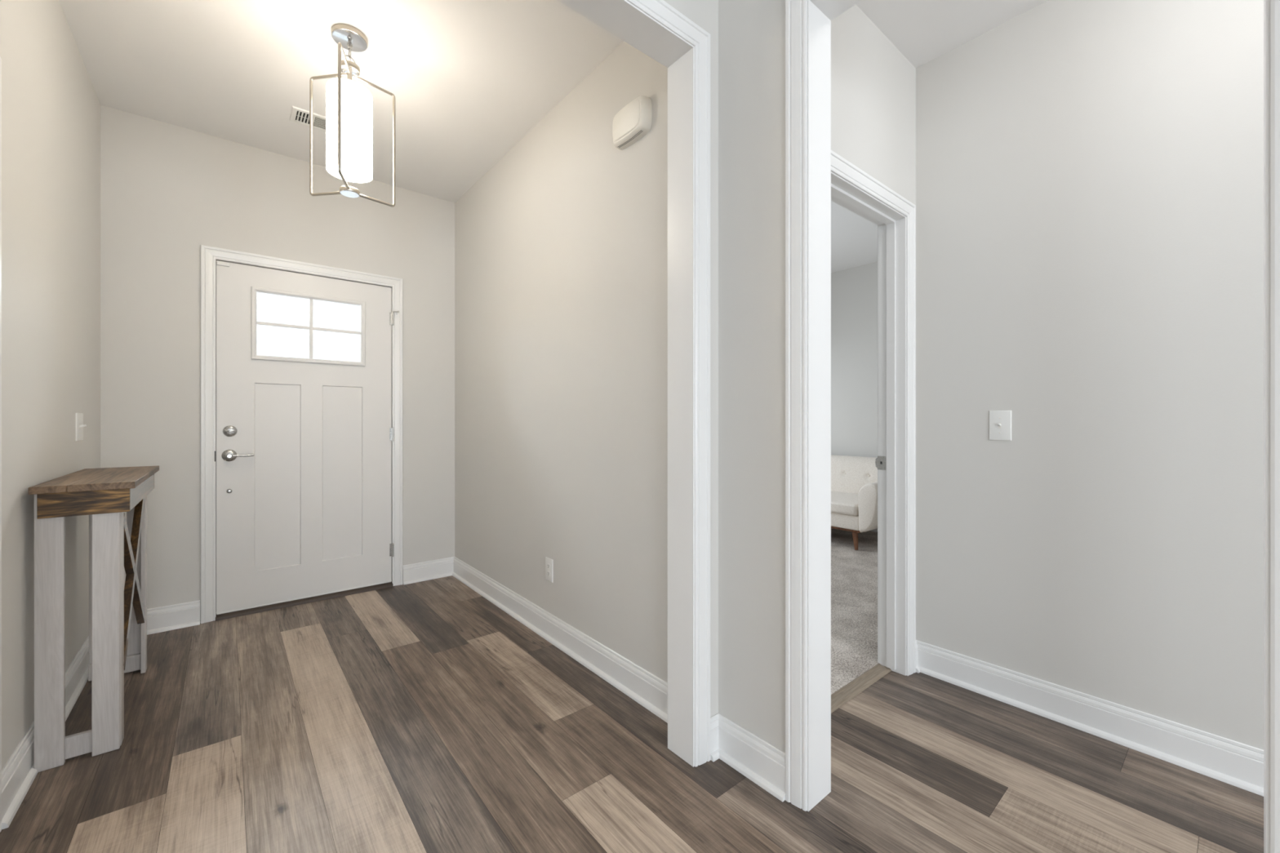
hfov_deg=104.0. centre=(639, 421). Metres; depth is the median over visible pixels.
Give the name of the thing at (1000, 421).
light switch
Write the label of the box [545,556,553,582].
wall outlet
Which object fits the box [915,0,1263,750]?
wall
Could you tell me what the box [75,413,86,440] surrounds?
light switch
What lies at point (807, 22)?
trim
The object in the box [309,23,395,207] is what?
pendant light
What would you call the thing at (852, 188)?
door frame
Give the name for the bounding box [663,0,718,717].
door frame
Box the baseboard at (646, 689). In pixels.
[402,556,667,723]
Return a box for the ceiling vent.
[289,106,325,132]
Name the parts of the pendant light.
frame rod, frame rod, lamp shade, finial plate, canopy plate, stem, hub plate, frame rod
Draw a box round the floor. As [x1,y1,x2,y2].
[0,528,1263,852]
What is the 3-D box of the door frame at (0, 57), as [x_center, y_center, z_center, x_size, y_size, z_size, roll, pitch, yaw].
[-1.527,0.063,0.990,0.136,2.128,0.898,0,0,-40]
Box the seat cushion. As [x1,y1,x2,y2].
[831,490,858,515]
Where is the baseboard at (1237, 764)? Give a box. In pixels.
[915,640,1263,796]
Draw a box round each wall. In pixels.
[0,0,100,769]
[100,104,454,622]
[454,0,785,752]
[831,4,915,204]
[831,261,877,457]
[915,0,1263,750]
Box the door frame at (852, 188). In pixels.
[831,150,915,675]
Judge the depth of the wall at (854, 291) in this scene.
5.24 m
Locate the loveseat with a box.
[831,454,877,550]
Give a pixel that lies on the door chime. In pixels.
(633, 122)
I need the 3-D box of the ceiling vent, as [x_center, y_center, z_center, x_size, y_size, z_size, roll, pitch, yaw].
[-1.697,-1.610,2.728,0.342,0.009,0.157,0,0,-40]
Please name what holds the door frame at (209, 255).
attached to the wall at (168, 191)
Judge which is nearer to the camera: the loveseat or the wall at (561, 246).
the wall at (561, 246)
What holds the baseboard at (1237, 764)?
attached to the wall at (1090, 173)
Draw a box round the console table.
[27,466,159,772]
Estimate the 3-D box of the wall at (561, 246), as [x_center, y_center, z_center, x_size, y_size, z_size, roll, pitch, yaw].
[-0.063,-0.243,2.205,0.115,2.743,3.960,0,0,-40]
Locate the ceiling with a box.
[58,0,1048,272]
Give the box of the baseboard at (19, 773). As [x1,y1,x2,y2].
[1,600,199,829]
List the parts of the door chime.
plate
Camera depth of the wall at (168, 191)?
2.79 m
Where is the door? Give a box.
[216,260,399,614]
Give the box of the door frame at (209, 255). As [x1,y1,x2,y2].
[200,244,402,623]
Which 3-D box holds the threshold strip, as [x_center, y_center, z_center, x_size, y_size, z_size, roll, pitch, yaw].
[0.826,1.121,2.040,0.762,0.012,0.058,0,0,-40]
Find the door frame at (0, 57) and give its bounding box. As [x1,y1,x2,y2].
[0,57,1,831]
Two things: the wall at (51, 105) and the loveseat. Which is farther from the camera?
the loveseat
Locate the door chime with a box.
[612,95,652,150]
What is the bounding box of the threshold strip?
[831,662,891,713]
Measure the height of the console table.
0.920 m
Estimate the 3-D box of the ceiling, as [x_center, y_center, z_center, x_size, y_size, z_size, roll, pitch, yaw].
[0.723,-1.665,0.279,8.970,0.100,8.210,0,0,-40]
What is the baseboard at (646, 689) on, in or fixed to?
attached to the wall at (561, 246)
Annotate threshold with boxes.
[215,581,393,621]
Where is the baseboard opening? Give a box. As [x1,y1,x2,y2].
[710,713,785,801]
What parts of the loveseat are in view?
seat, wood rail, backrest, leg, arm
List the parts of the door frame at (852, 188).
strike plate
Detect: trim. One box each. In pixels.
[557,0,710,767]
[785,0,1279,852]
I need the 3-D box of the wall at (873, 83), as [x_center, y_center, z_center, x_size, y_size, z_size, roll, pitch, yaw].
[0.878,-0.243,2.045,1.132,2.743,0.115,0,0,-40]
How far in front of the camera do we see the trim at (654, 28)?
1.65 m
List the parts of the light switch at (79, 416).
wall plate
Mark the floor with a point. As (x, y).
(423, 717)
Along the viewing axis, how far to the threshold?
3.08 m
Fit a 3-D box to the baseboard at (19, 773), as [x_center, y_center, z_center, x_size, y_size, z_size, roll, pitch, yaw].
[-2.117,1.063,2.082,0.382,0.130,1.534,0,0,-40]
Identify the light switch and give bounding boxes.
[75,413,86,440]
[989,410,1011,440]

